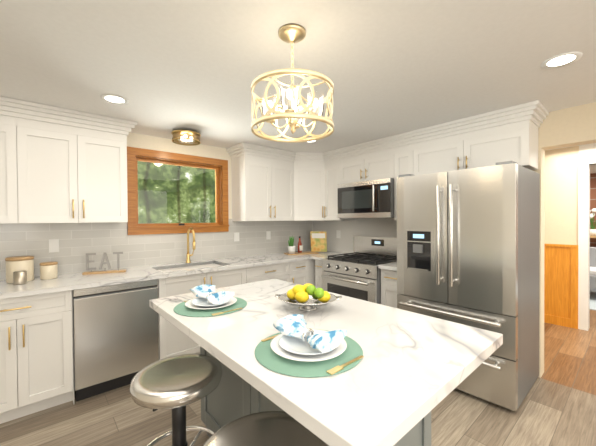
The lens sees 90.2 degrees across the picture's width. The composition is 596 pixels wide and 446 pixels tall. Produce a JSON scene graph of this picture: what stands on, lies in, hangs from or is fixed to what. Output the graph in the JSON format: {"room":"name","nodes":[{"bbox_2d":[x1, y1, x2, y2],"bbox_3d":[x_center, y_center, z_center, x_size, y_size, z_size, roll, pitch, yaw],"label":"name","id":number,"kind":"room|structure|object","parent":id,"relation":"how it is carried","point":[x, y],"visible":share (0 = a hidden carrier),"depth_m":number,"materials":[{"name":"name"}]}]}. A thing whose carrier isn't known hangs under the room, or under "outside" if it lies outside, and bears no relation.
{"room":"kitchen","nodes":[
{"label":"kitchen","id":0,"kind":"room"},
{"bbox_2d":[0,133,312,279],"bbox_3d":[-1.546,0.223,3.255,4.600,2.290,0.150,-1,1,-41],"label":"wall","id":1,"kind":"structure","parent":0,"point":[78,242],"depth_m":3.10,"materials":[{"name":"tile"}]},
{"bbox_2d":[49,239,58,252],"bbox_3d":[-2.154,0.202,2.620,0.070,0.115,0.008,-1,1,-41],"label":"electrical outlet plate","id":2,"kind":"object","parent":1,"relation":"attached to","point":[53,245],"visible":1,"depth_m":2.62,"materials":[{"name":"white plastic"}]},
{"bbox_2d":[0,96,136,223],"bbox_3d":[-2.344,-0.449,2.189,2.007,0.908,0.398,-1,1,-41],"label":"upper cabinet","id":3,"kind":"object","parent":1,"relation":"attached to","point":[60,165],"visible":1,"depth_m":2.39,"materials":[{"name":"white wood"}]},
{"bbox_2d":[127,146,228,234],"bbox_3d":[-1.336,-0.330,3.395,1.115,0.890,0.170,-1,1,-41],"label":"window","id":4,"kind":"structure","parent":1,"relation":"in","point":[135,227],"depth_m":3.32,"materials":[{"name":"brown wood"}]},
{"bbox_2d":[234,232,238,241],"bbox_3d":[-0.786,0.179,3.810,0.075,0.115,0.010,-1,1,-41],"label":"switch plate","id":5,"kind":"object","parent":1,"relation":"attached to","point":[236,236],"visible":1,"depth_m":3.80,"materials":[{"name":"white plastic"}]},
{"bbox_2d":[230,144,297,220],"bbox_3d":[-0.444,-0.481,3.891,0.762,0.908,0.328,-1,1,-41],"label":"upper cabinet","id":6,"kind":"object","parent":1,"relation":"attached to","point":[271,184],"depth_m":3.71,"materials":[{"name":"white wood"}]},
{"bbox_2d":[266,231,270,239],"bbox_3d":[-0.412,0.172,4.137,0.070,0.115,0.008,-1,1,-41],"label":"outlet","id":7,"kind":"object","parent":1,"relation":"attached to","point":[268,234],"visible":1,"depth_m":4.13,"materials":[{"name":"white plastic"}]},
{"bbox_2d":[0,310,595,445],"bbox_3d":[2.810,1.366,2.844,10.600,0.050,6.200,-1,1,-41],"label":"floor","id":8,"kind":"structure","parent":0,"point":[557,406],"depth_m":2.09,"materials":[{"name":"brown wood"}]},
{"bbox_2d":[0,290,73,423],"bbox_3d":[-2.118,0.941,2.261,0.614,0.887,0.600,-1,1,-41],"label":"base cabinet","id":9,"kind":"object","parent":8,"relation":"on","point":[36,349],"depth_m":2.11,"materials":[{"name":"white wood"}]},
{"bbox_2d":[0,250,339,297],"bbox_3d":[-1.284,0.466,2.959,4.594,0.035,0.640,-1,1,-41],"label":"countertop","id":10,"kind":"structure","parent":9,"relation":"on","point":[142,273],"depth_m":2.59,"materials":[{"name":"white stone"}]},
{"bbox_2d":[5,256,33,282],"bbox_3d":[-2.206,0.365,2.356,0.168,0.192,0.168,-1,1,-41],"label":"canister","id":11,"kind":"object","parent":10,"relation":"on","point":[19,263],"visible":0.83,"depth_m":2.30,"materials":[{"name":"beige ceramic"}]},
{"bbox_2d":[13,271,26,284],"bbox_3d":[-2.107,0.414,2.250,0.076,0.095,0.076,-1,1,-41],"label":"votive holder","id":12,"kind":"object","parent":10,"relation":"on","point":[19,277],"visible":1,"depth_m":2.22,"materials":[{"name":"silver metal"}]},
{"bbox_2d":[40,262,57,279],"bbox_3d":[-2.061,0.393,2.456,0.116,0.133,0.116,-1,1,-41],"label":"canister","id":13,"kind":"object","parent":10,"relation":"on","point":[48,270],"visible":1,"depth_m":2.42,"materials":[{"name":"beige ceramic"}]},
{"bbox_2d":[82,252,125,274],"bbox_3d":[-1.757,0.361,2.701,0.330,0.187,0.060,-1,1,-22],"label":"eat sign","id":14,"kind":"object","parent":10,"relation":"on","point":[101,264],"visible":1,"depth_m":2.69,"materials":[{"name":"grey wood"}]},
{"bbox_2d":[185,227,195,262],"bbox_3d":[-1.163,0.245,3.273,0.100,0.397,0.216,-1,1,-41],"label":"faucet","id":15,"kind":"object","parent":10,"relation":"on","point":[193,247],"visible":1,"depth_m":3.30,"materials":[{"name":"gold metal"}]},
{"bbox_2d":[156,262,227,269],"bbox_3d":[-1.104,0.560,3.105,0.703,0.220,0.443,-1,1,-41],"label":"sink","id":16,"kind":"object","parent":10,"relation":"in","point":[183,266],"depth_m":3.27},
{"bbox_2d":[284,251,318,254],"bbox_3d":[0.045,0.419,4.114,0.440,0.014,0.200,-1,1,-21],"label":"serving board","id":17,"kind":"object","parent":10,"relation":"on","point":[303,253],"visible":0.86,"depth_m":4.04,"materials":[{"name":"brown wood"}]},
{"bbox_2d":[288,236,295,253],"bbox_3d":[-0.085,0.288,4.030,0.110,0.248,0.110,-1,1,-41],"label":"potted plant","id":18,"kind":"object","parent":17,"relation":"on","point":[291,248],"visible":1,"depth_m":3.99,"materials":[{"name":"green plant"}]},
{"bbox_2d":[298,236,302,252],"bbox_3d":[0.025,0.298,4.125,0.060,0.225,0.060,-1,1,-41],"label":"sauce bottle","id":19,"kind":"object","parent":17,"relation":"on","point":[300,247],"visible":1,"depth_m":4.11,"materials":[{"name":"brown glass"}]},
{"bbox_2d":[310,231,326,251],"bbox_3d":[0.294,0.262,4.211,0.226,0.292,0.088,0,1,11],"label":"cookbook","id":20,"kind":"object","parent":17,"relation":"on","point":[318,241],"visible":1,"depth_m":4.20,"materials":[{"name":"yellow paper"}]},
{"bbox_2d":[73,279,158,401],"bbox_3d":[-1.654,0.935,2.654,0.596,0.880,0.600,-1,1,-41],"label":"dishwasher","id":21,"kind":"object","parent":8,"relation":"on","point":[116,335],"visible":0.79,"depth_m":2.40,"materials":[{"name":"grey metal"}]},
{"bbox_2d":[130,354,222,445],"bbox_3d":[-0.572,1.046,1.429,0.410,0.670,0.410,-1,1,-41],"label":"bar stool","id":22,"kind":"object","parent":8,"relation":"on","point":[177,384],"visible":0.94,"depth_m":1.40,"materials":[{"name":"grey metal"}]},
{"bbox_2d":[152,266,247,359],"bbox_3d":[-1.093,0.924,3.153,0.899,0.887,0.600,-1,1,-41],"label":"base cabinet","id":23,"kind":"object","parent":8,"relation":"on","point":[172,341],"depth_m":2.78,"materials":[{"name":"white wood"}]},
{"bbox_2d":[203,411,328,445],"bbox_3d":[-0.082,1.012,0.828,0.410,0.744,0.410,-1,1,-41],"label":"bar stool","id":24,"kind":"object","parent":8,"relation":"on","point":[273,428],"visible":0.77,"depth_m":0.92,"materials":[{"name":"grey metal"}]},
{"bbox_2d":[248,262,291,282],"bbox_3d":[-0.524,0.914,3.649,0.610,0.887,0.600,-1,1,-41],"label":"base cabinet","id":25,"kind":"object","parent":8,"relation":"on","point":[282,271],"depth_m":3.44,"materials":[{"name":"white wood"}]},
{"bbox_2d":[171,323,430,445],"bbox_3d":[-0.076,0.934,1.594,0.785,0.882,1.232,-1,1,-41],"label":"kitchen island","id":26,"kind":"object","parent":8,"relation":"on","point":[232,399],"depth_m":1.61,"materials":[{"name":"wood"}]},
{"bbox_2d":[149,279,502,445],"bbox_3d":[-0.026,0.473,1.481,0.925,0.042,1.545,-1,1,-41],"label":"island countertop","id":27,"kind":"structure","parent":26,"relation":"on","point":[411,361],"depth_m":1.01,"materials":[{"name":"white stone"}]},
{"bbox_2d":[174,284,246,316],"bbox_3d":[-0.474,0.403,1.624,0.384,0.098,0.384,-1,1,-41],"label":"place setting","id":28,"kind":"object","parent":27,"relation":"on","point":[208,301],"visible":1,"depth_m":1.56,"materials":[{"name":"white ceramic"}]},
{"bbox_2d":[275,283,341,310],"bbox_3d":[0.050,0.387,1.570,0.284,0.124,0.294,-1,1,-41],"label":"fruit bowl","id":29,"kind":"object","parent":27,"relation":"on","point":[308,297],"visible":1,"depth_m":1.54,"materials":[{"name":"yellow food"}]},
{"bbox_2d":[255,314,363,376],"bbox_3d":[0.037,0.406,1.067,0.384,0.098,0.384,-1,1,-41],"label":"place setting","id":30,"kind":"object","parent":27,"relation":"on","point":[295,346],"visible":1,"depth_m":1.00,"materials":[{"name":"white porcelain"},{"name":"patterned cotton fabric"}]},
{"bbox_2d":[292,258,311,284],"bbox_3d":[-0.176,0.908,3.952,0.314,0.887,0.600,-1,1,-41],"label":"base cabinet","id":31,"kind":"object","parent":8,"relation":"on","point":[301,271],"depth_m":3.76,"materials":[{"name":"white wood"}]},
{"bbox_2d":[312,259,315,285],"bbox_3d":[0.190,0.902,4.271,0.658,0.887,0.600,-1,1,-41],"label":"base cabinet","id":32,"kind":"object","parent":8,"relation":"on","point":[313,261],"depth_m":3.91,"materials":[{"name":"white wood"}]},
{"bbox_2d":[312,253,349,287],"bbox_3d":[0.513,0.903,3.948,0.599,0.884,0.223,-1,1,-41],"label":"base cabinet","id":33,"kind":"object","parent":8,"relation":"on","point":[318,260],"depth_m":3.78,"materials":[{"name":"white wood"}]},
{"bbox_2d":[321,236,396,303],"bbox_3d":[0.766,0.763,3.514,0.728,1.170,0.752,-1,1,-41],"label":"range","id":34,"kind":"object","parent":8,"relation":"on","point":[356,274],"visible":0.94,"depth_m":3.39,"materials":[{"name":"grey metal"}]},
{"bbox_2d":[381,269,397,307],"bbox_3d":[1.177,0.907,3.185,0.599,0.884,0.273,-1,1,-41],"label":"base cabinet","id":35,"kind":"object","parent":8,"relation":"on","point":[389,293],"depth_m":3.02,"materials":[{"name":"white wood"}]},
{"bbox_2d":[378,262,396,272],"bbox_3d":[1.159,0.447,3.167,0.637,0.035,0.273,-1,1,-41],"label":"countertop","id":36,"kind":"structure","parent":35,"relation":"on","point":[393,265],"depth_m":3.02,"materials":[{"name":"white stone"}]},
{"bbox_2d":[397,161,539,410],"bbox_3d":[1.476,0.456,2.636,0.852,1.795,0.910,-1,1,-41],"label":"refrigerator","id":37,"kind":"object","parent":8,"relation":"on","point":[468,247],"visible":0.75,"depth_m":2.29,"materials":[{"name":"grey metal"}]},
{"bbox_2d":[544,143,595,330],"bbox_3d":[4.080,0.184,3.148,0.175,2.290,5.000,-1,1,-41],"label":"wall","id":38,"kind":"structure","parent":8,"relation":"on","point":[567,247],"depth_m":3.78,"materials":[{"name":"beige paint"}]},
{"bbox_2d":[590,290,595,309],"bbox_3d":[5.382,1.296,4.686,1.700,0.012,2.400,-1,1,-41],"label":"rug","id":39,"kind":"object","parent":8,"relation":"on","point":[592,299],"depth_m":4.97,"materials":[{"name":"grey carpet"}]},
{"bbox_2d":[590,247,595,289],"bbox_3d":[5.246,0.866,5.162,0.730,0.836,0.840,-1,1,-41],"label":"armchair","id":40,"kind":"object","parent":39,"relation":"on","point":[592,268],"depth_m":5.21,"materials":[{"name":"grey fabric"}]},
{"bbox_2d":[0,0,595,173],"bbox_3d":[2.793,-0.974,2.818,10.600,0.050,6.200,-1,1,-41],"label":"ceiling","id":41,"kind":"structure","parent":0,"point":[166,68],"depth_m":1.67,"materials":[{"name":"white paint"}]},
{"bbox_2d":[101,94,128,104],"bbox_3d":[-1.347,-0.908,2.183,0.176,0.006,0.176,-1,1,-41],"label":"recessed light","id":42,"kind":"object","parent":41,"relation":"in","point":[114,99],"visible":1,"depth_m":2.18,"materials":[{"name":"white plastic"}]},
{"bbox_2d":[171,130,200,145],"bbox_3d":[-1.128,-0.868,2.997,0.280,0.107,0.280,-1,1,-41],"label":"flush ceiling light","id":43,"kind":"object","parent":41,"relation":"attached to","point":[182,135],"visible":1,"depth_m":2.99,"materials":[{"name":"gold metal"}]},
{"bbox_2d":[251,24,333,142],"bbox_3d":[-0.026,-0.670,1.424,0.394,0.484,0.394,-1,1,-41],"label":"chandelier","id":44,"kind":"object","parent":41,"relation":"hanging from","point":[290,113],"visible":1,"depth_m":1.36,"materials":[{"name":"gold metal"}]},
{"bbox_2d":[541,52,581,68],"bbox_3d":[1.496,-0.923,1.689,0.176,0.006,0.176,-1,1,-41],"label":"recessed light","id":45,"kind":"object","parent":41,"relation":"in","point":[561,60],"visible":1,"depth_m":1.69,"materials":[{"name":"white plastic"}]},
{"bbox_2d":[313,102,595,377],"bbox_3d":[2.330,0.204,2.420,0.150,2.290,6.200,-1,1,-41],"label":"wall","id":46,"kind":"structure","parent":0,"point":[570,126],"depth_m":2.58,"materials":[{"name":"paint"}]},
{"bbox_2d":[322,149,337,219],"bbox_3d":[0.574,-0.490,4.055,0.328,0.908,0.279,-1,1,-41],"label":"upper cabinet","id":47,"kind":"object","parent":46,"relation":"attached to","point":[329,160],"depth_m":3.97,"materials":[{"name":"white wood"}]},
{"bbox_2d":[336,230,339,237],"bbox_3d":[0.585,0.163,4.302,0.008,0.115,0.070,-1,1,-41],"label":"electrical outlet plate","id":48,"kind":"object","parent":46,"relation":"attached to","point":[337,233],"visible":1,"depth_m":4.30,"materials":[{"name":"white plastic"}]},
{"bbox_2d":[338,136,393,219],"bbox_3d":[0.921,-0.488,3.656,0.328,0.908,0.779,-1,1,-41],"label":"upper cabinet","id":49,"kind":"object","parent":46,"relation":"attached to","point":[372,160],"depth_m":3.52,"materials":[{"name":"white wood"}]},
{"bbox_2d":[337,178,393,217],"bbox_3d":[0.882,-0.277,3.610,0.452,0.430,0.753,-1,1,-41],"label":"microwave","id":50,"kind":"object","parent":49,"relation":"attached to","point":[369,199],"visible":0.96,"depth_m":3.44,"materials":[{"name":"grey metal"}]},
{"bbox_2d":[390,132,409,219],"bbox_3d":[1.249,-0.487,3.280,0.328,0.908,0.220,-1,1,-41],"label":"upper cabinet","id":51,"kind":"object","parent":46,"relation":"attached to","point":[400,144],"depth_m":3.20,"materials":[{"name":"white wood"}]},
{"bbox_2d":[410,104,541,174],"bbox_3d":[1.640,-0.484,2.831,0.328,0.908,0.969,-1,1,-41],"label":"upper cabinet","id":52,"kind":"object","parent":46,"relation":"attached to","point":[507,134],"depth_m":2.61,"materials":[{"name":"white wood"}]},
{"bbox_2d":[590,208,595,237],"bbox_3d":[5.827,0.474,5.865,0.400,1.623,1.200,-1,1,-41],"label":"orchids","id":53,"kind":"object","parent":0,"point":[592,231],"visible":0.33,"depth_m":5.81,"materials":[{"name":"white plant"}]},
{"bbox_2d":[590,173,595,246],"bbox_3d":[6.251,0.138,5.835,0.150,2.290,6.200,-1,1,-41],"label":"brick wall","id":54,"kind":"structure","parent":0,"point":[592,197],"depth_m":6.02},
{"label":"outside","id":55,"kind":"structure","parent":0,"visible":0},
{"bbox_2d":[137,161,215,223],"bbox_3d":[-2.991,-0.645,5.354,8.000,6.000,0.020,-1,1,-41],"label":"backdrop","id":56,"kind":"structure","parent":55,"point":[143,193],"depth_m":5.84,"materials":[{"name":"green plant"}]}
]}

